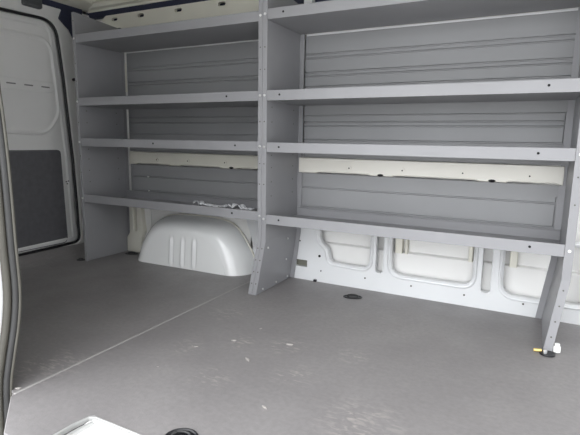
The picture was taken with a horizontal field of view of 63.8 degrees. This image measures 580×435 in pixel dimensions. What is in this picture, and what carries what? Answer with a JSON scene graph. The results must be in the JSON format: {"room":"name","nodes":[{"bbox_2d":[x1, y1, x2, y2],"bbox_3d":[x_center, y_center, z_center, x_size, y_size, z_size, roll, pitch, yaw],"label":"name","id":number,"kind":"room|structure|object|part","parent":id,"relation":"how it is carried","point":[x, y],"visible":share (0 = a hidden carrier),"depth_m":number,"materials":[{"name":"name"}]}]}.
{"room":"vehicle interior","nodes":[
{"label":"vehicle interior","id":0,"kind":"room"},
{"bbox_2d":[0,267,2,333],"bbox_3d":[-0.312,-0.143,0.967,3.770,1.900,0.202,6,10,27],"label":"wall","id":1,"kind":"structure","parent":0,"point":[1,288],"depth_m":1.43,"materials":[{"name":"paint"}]},
{"bbox_2d":[0,86,21,434],"bbox_3d":[-0.876,-0.142,1.309,0.047,1.769,0.170,6,10,27],"label":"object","id":2,"kind":"structure","parent":1,"relation":"attached to","point":[9,257],"depth_m":1.42,"materials":[{"name":"rubber"}]},
{"bbox_2d":[53,415,141,434],"bbox_3d":[0.154,0.780,0.836,1.720,0.256,0.229,6,10,27],"label":"trim","id":3,"kind":"structure","parent":1,"relation":"attached to","point":[99,428],"depth_m":1.28,"materials":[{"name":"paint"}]},
{"bbox_2d":[0,0,92,269],"bbox_3d":[-1.685,-0.517,2.577,0.210,1.730,1.760,6,10,27],"label":"door frame","id":4,"kind":"structure","parent":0,"point":[57,13],"depth_m":3.00,"materials":[{"name":"white metal"}]},
{"bbox_2d":[21,0,41,8],"bbox_3d":[-1.518,-1.277,2.741,0.040,0.077,0.116,6,10,27],"label":"trim","id":5,"kind":"structure","parent":4,"relation":"attached to","point":[37,4],"depth_m":2.73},
{"bbox_2d":[0,10,76,253],"bbox_3d":[-1.746,-0.444,2.587,0.054,1.436,1.206,6,10,27],"label":"door","id":6,"kind":"structure","parent":4,"relation":"in","point":[30,77],"depth_m":2.88,"materials":[{"name":"white metal"}]},
{"bbox_3d":[-1.716,-0.758,2.542,0.015,0.601,1.026,6,10,27],"label":"moulding","id":7,"kind":"part","parent":6,"relation":"part of","materials":[{"name":"grey plastic"}]},
{"bbox_3d":[-1.733,-0.068,2.652,0.009,0.622,1.027,6,10,27],"label":"panel","id":8,"kind":"part","parent":6,"relation":"part of","materials":[{"name":"grey plastic"}]},
{"bbox_3d":[-1.699,0.300,2.688,0.190,0.082,1.640,6,10,27],"label":"sill","id":9,"kind":"part","parent":4,"relation":"part of","materials":[{"name":"grey metal"}]},
{"bbox_2d":[88,0,168,12],"bbox_3d":[-0.008,-1.145,1.597,3.980,0.106,1.800,6,10,27],"label":"ceiling","id":10,"kind":"structure","parent":0,"point":[98,5],"depth_m":2.96,"materials":[{"name":"paint"}]},
{"bbox_2d":[4,251,579,434],"bbox_3d":[0.025,0.508,1.755,3.770,0.031,1.662,6,10,27],"label":"floor","id":11,"kind":"structure","parent":0,"point":[94,335],"depth_m":1.66,"materials":[{"name":"grey rubber"}]},
{"bbox_2d":[125,251,137,254],"bbox_3d":[-1.072,0.239,3.153,0.090,0.015,0.054,3,9,10],"label":"tie-down ring","id":12,"kind":"object","parent":11,"relation":"on","point":[130,252],"visible":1,"depth_m":3.15,"materials":[{"name":"black plastic"}]},
{"bbox_2d":[71,0,262,294],"bbox_3d":[-0.637,-0.423,2.676,1.295,1.486,0.374,6,10,27],"label":"shelving unit","id":13,"kind":"object","parent":11,"relation":"on","point":[102,102],"visible":0.85,"depth_m":2.77,"materials":[{"name":"metal"}]},
{"bbox_3d":[-1.183,-0.481,2.970,0.030,1.486,0.347,6,11,30],"label":"panel","id":14,"kind":"part","parent":13,"relation":"part of","materials":[{"name":"grey metal"}]},
{"bbox_3d":[-0.621,-1.013,2.591,1.249,0.046,0.340,6,10,27],"label":"shelf","id":15,"kind":"part","parent":13,"relation":"part of","materials":[{"name":"grey metal"}]},
{"bbox_3d":[-0.627,-0.658,2.649,1.249,0.046,0.340,6,10,27],"label":"shelf","id":16,"kind":"part","parent":13,"relation":"part of","materials":[{"name":"grey metal"}]},
{"bbox_3d":[-0.631,-0.423,2.687,1.249,0.046,0.340,6,10,27],"label":"shelf","id":17,"kind":"part","parent":13,"relation":"part of","materials":[{"name":"grey metal"}]},
{"bbox_3d":[-0.637,-0.086,2.743,1.249,0.046,0.340,6,10,27],"label":"shelf","id":18,"kind":"part","parent":13,"relation":"part of","materials":[{"name":"grey metal"}]},
{"bbox_2d":[192,201,254,209],"bbox_3d":[-0.357,-0.066,2.450,0.381,0.029,0.057,6,10,27],"label":"plastic wrap","id":19,"kind":"object","parent":13,"relation":"on","point":[242,206],"visible":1,"depth_m":2.43,"materials":[{"name":"clear plastic"}]},
{"bbox_3d":[-0.099,-0.369,2.402,0.064,1.486,0.376,5,10,24],"label":"panel","id":20,"kind":"part","parent":13,"relation":"part of","materials":[{"name":"grey metal"}]},
{"bbox_2d":[165,428,197,434],"bbox_3d":[-0.285,0.571,1.213,0.092,0.015,0.087,2,9,4],"label":"tie-down ring","id":21,"kind":"object","parent":11,"relation":"on","point":[179,431],"visible":1,"depth_m":1.23,"materials":[{"name":"black plastic"}]},
{"bbox_2d":[138,214,254,275],"bbox_3d":[-0.610,0.146,2.870,0.880,0.306,0.194,6,10,27],"label":"wheel arch","id":22,"kind":"object","parent":11,"relation":"on","point":[184,241],"visible":0.98,"depth_m":2.77,"materials":[{"name":"white paint"}]},
{"bbox_2d":[343,294,361,298],"bbox_3d":[0.316,0.395,2.348,0.096,0.015,0.060,3,9,10],"label":"tie-down ring","id":23,"kind":"object","parent":11,"relation":"on","point":[349,296],"visible":1,"depth_m":2.35,"materials":[{"name":"black plastic"}]},
{"bbox_2d":[252,0,579,357],"bbox_3d":[0.500,-0.304,2.068,1.363,1.488,0.423,6,10,27],"label":"shelving unit","id":24,"kind":"object","parent":11,"relation":"on","point":[286,23],"visible":1,"depth_m":2.05,"materials":[{"name":"metal"}]},
{"bbox_3d":[-0.055,-0.365,2.378,0.066,1.486,0.378,6,11,30],"label":"panel","id":25,"kind":"part","parent":24,"relation":"part of","materials":[{"name":"grey metal"}]},
{"bbox_3d":[0.524,0.043,2.152,1.272,0.046,0.340,6,10,27],"label":"shelf","id":26,"kind":"part","parent":24,"relation":"part of","materials":[{"name":"grey metal"}]},
{"bbox_3d":[0.530,-0.303,2.095,1.272,0.046,0.340,6,10,27],"label":"shelf","id":27,"kind":"part","parent":24,"relation":"part of","materials":[{"name":"grey metal"}]},
{"bbox_3d":[0.534,-0.541,2.056,1.272,0.046,0.340,6,10,27],"label":"shelf","id":28,"kind":"part","parent":24,"relation":"part of","materials":[{"name":"grey metal"}]},
{"bbox_3d":[0.540,-0.899,1.997,1.272,0.046,0.340,6,10,27],"label":"shelf","id":29,"kind":"part","parent":24,"relation":"part of","materials":[{"name":"grey metal"}]},
{"bbox_3d":[1.076,-0.251,1.802,0.068,1.486,0.377,5,10,23],"label":"panel","id":30,"kind":"part","parent":24,"relation":"part of","materials":[{"name":"grey metal"}]},
{"bbox_2d":[86,7,579,302],"bbox_3d":[0.371,-0.456,2.452,3.960,1.719,0.119,6,10,27],"label":"wall","id":31,"kind":"structure","parent":0,"point":[525,274],"depth_m":2.32,"materials":[{"name":"white metal"}]},
{"bbox_2d":[124,63,126,91],"bbox_3d":[-1.071,-0.912,3.043,0.010,0.180,0.007,6,10,27],"label":"trim","id":32,"kind":"structure","parent":31,"relation":"attached to","point":[124,63],"depth_m":3.04,"materials":[{"name":"beige paint"}]},
{"bbox_2d":[127,207,146,251],"bbox_3d":[-1.044,0.072,3.192,0.155,0.329,0.050,6,10,27],"label":"trim","id":33,"kind":"structure","parent":31,"relation":"attached to","point":[138,229],"depth_m":3.17,"materials":[{"name":"beige paint"}]},
{"bbox_2d":[86,0,207,19],"bbox_3d":[0.374,-1.179,2.250,3.900,0.048,0.035,6,10,27],"label":"trim","id":34,"kind":"structure","parent":31,"relation":"attached to","point":[101,14],"depth_m":2.91,"materials":[{"name":"black plastic"}]},
{"bbox_2d":[129,164,250,264],"bbox_3d":[-0.671,-0.022,2.987,0.985,0.605,0.020,6,10,27],"label":"trim","id":35,"kind":"structure","parent":31,"relation":"attached to","point":[152,216],"depth_m":3.08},
{"bbox_2d":[126,41,258,154],"bbox_3d":[-0.528,-0.701,2.802,1.205,0.624,0.012,6,10,27],"label":"liner","id":36,"kind":"object","parent":31,"relation":"attached to","point":[233,67],"visible":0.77,"depth_m":2.81,"materials":[{"name":"grey plastic"}]},
{"bbox_2d":[129,151,257,168],"bbox_3d":[-0.537,-0.347,2.852,1.203,0.082,0.028,6,10,27],"label":"trim","id":37,"kind":"structure","parent":31,"relation":"attached to","point":[171,159],"depth_m":2.86,"materials":[{"name":"beige paint"}]},
{"bbox_2d":[131,164,257,200],"bbox_3d":[-0.536,-0.201,2.884,1.203,0.216,0.012,6,10,27],"label":"liner","id":38,"kind":"object","parent":31,"relation":"attached to","point":[240,184],"visible":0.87,"depth_m":2.90,"materials":[{"name":"grey plastic"}]},
{"bbox_2d":[102,0,577,52],"bbox_3d":[-0.008,-1.079,2.471,2.760,0.248,0.054,6,10,27],"label":"trim","id":39,"kind":"structure","parent":31,"relation":"attached to","point":[210,8],"depth_m":2.70,"materials":[{"name":"beige paint"}]},
{"bbox_3d":[0.004,-1.127,2.486,2.760,0.160,0.004,6,10,27],"label":"rail","id":40,"kind":"part","parent":39,"relation":"part of","materials":[{"name":"white metal"}]},
{"bbox_3d":[0.571,-0.002,2.391,0.037,0.370,0.045,6,10,27],"label":"cavity post","id":41,"kind":"part","parent":31,"relation":"part of","materials":[{"name":"beige metal"}]},
{"bbox_3d":[0.606,0.002,2.373,0.014,0.370,0.045,6,10,27],"label":"cavity post","id":42,"kind":"part","parent":31,"relation":"part of","materials":[{"name":"beige metal"}]},
{"bbox_2d":[247,220,579,324],"bbox_3d":[0.894,0.251,2.210,2.585,0.371,0.043,6,10,27],"label":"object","id":43,"kind":"structure","parent":31,"relation":"attached to","point":[315,260],"depth_m":2.37,"materials":[{"name":"white paint"}]},
{"bbox_2d":[301,173,558,228],"bbox_3d":[0.613,-0.077,2.299,1.240,0.231,0.012,6,10,27],"label":"liner","id":44,"kind":"object","parent":31,"relation":"attached to","point":[511,204],"visible":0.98,"depth_m":2.24,"materials":[{"name":"grey metal"}]},
{"bbox_2d":[299,157,564,185],"bbox_3d":[0.609,-0.232,2.267,1.254,0.082,0.028,6,10,27],"label":"van wall rail","id":45,"kind":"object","parent":31,"relation":"attached to","point":[504,173],"depth_m":2.21,"materials":[{"name":"white metal"}]},
{"bbox_2d":[304,10,577,164],"bbox_3d":[0.628,-0.584,2.212,1.232,0.624,0.012,6,10,27],"label":"liner","id":46,"kind":"object","parent":31,"relation":"attached to","point":[537,46],"visible":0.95,"depth_m":2.15,"materials":[{"name":"grey metal"}]},
{"bbox_3d":[0.880,0.030,2.233,0.020,0.370,0.045,6,10,27],"label":"cavity post","id":47,"kind":"part","parent":31,"relation":"part of","materials":[{"name":"beige metal"}]},
{"bbox_3d":[1.046,0.046,2.148,0.033,0.370,0.045,6,10,27],"label":"cavity post","id":48,"kind":"part","parent":31,"relation":"part of","materials":[{"name":"beige metal"}]}
]}

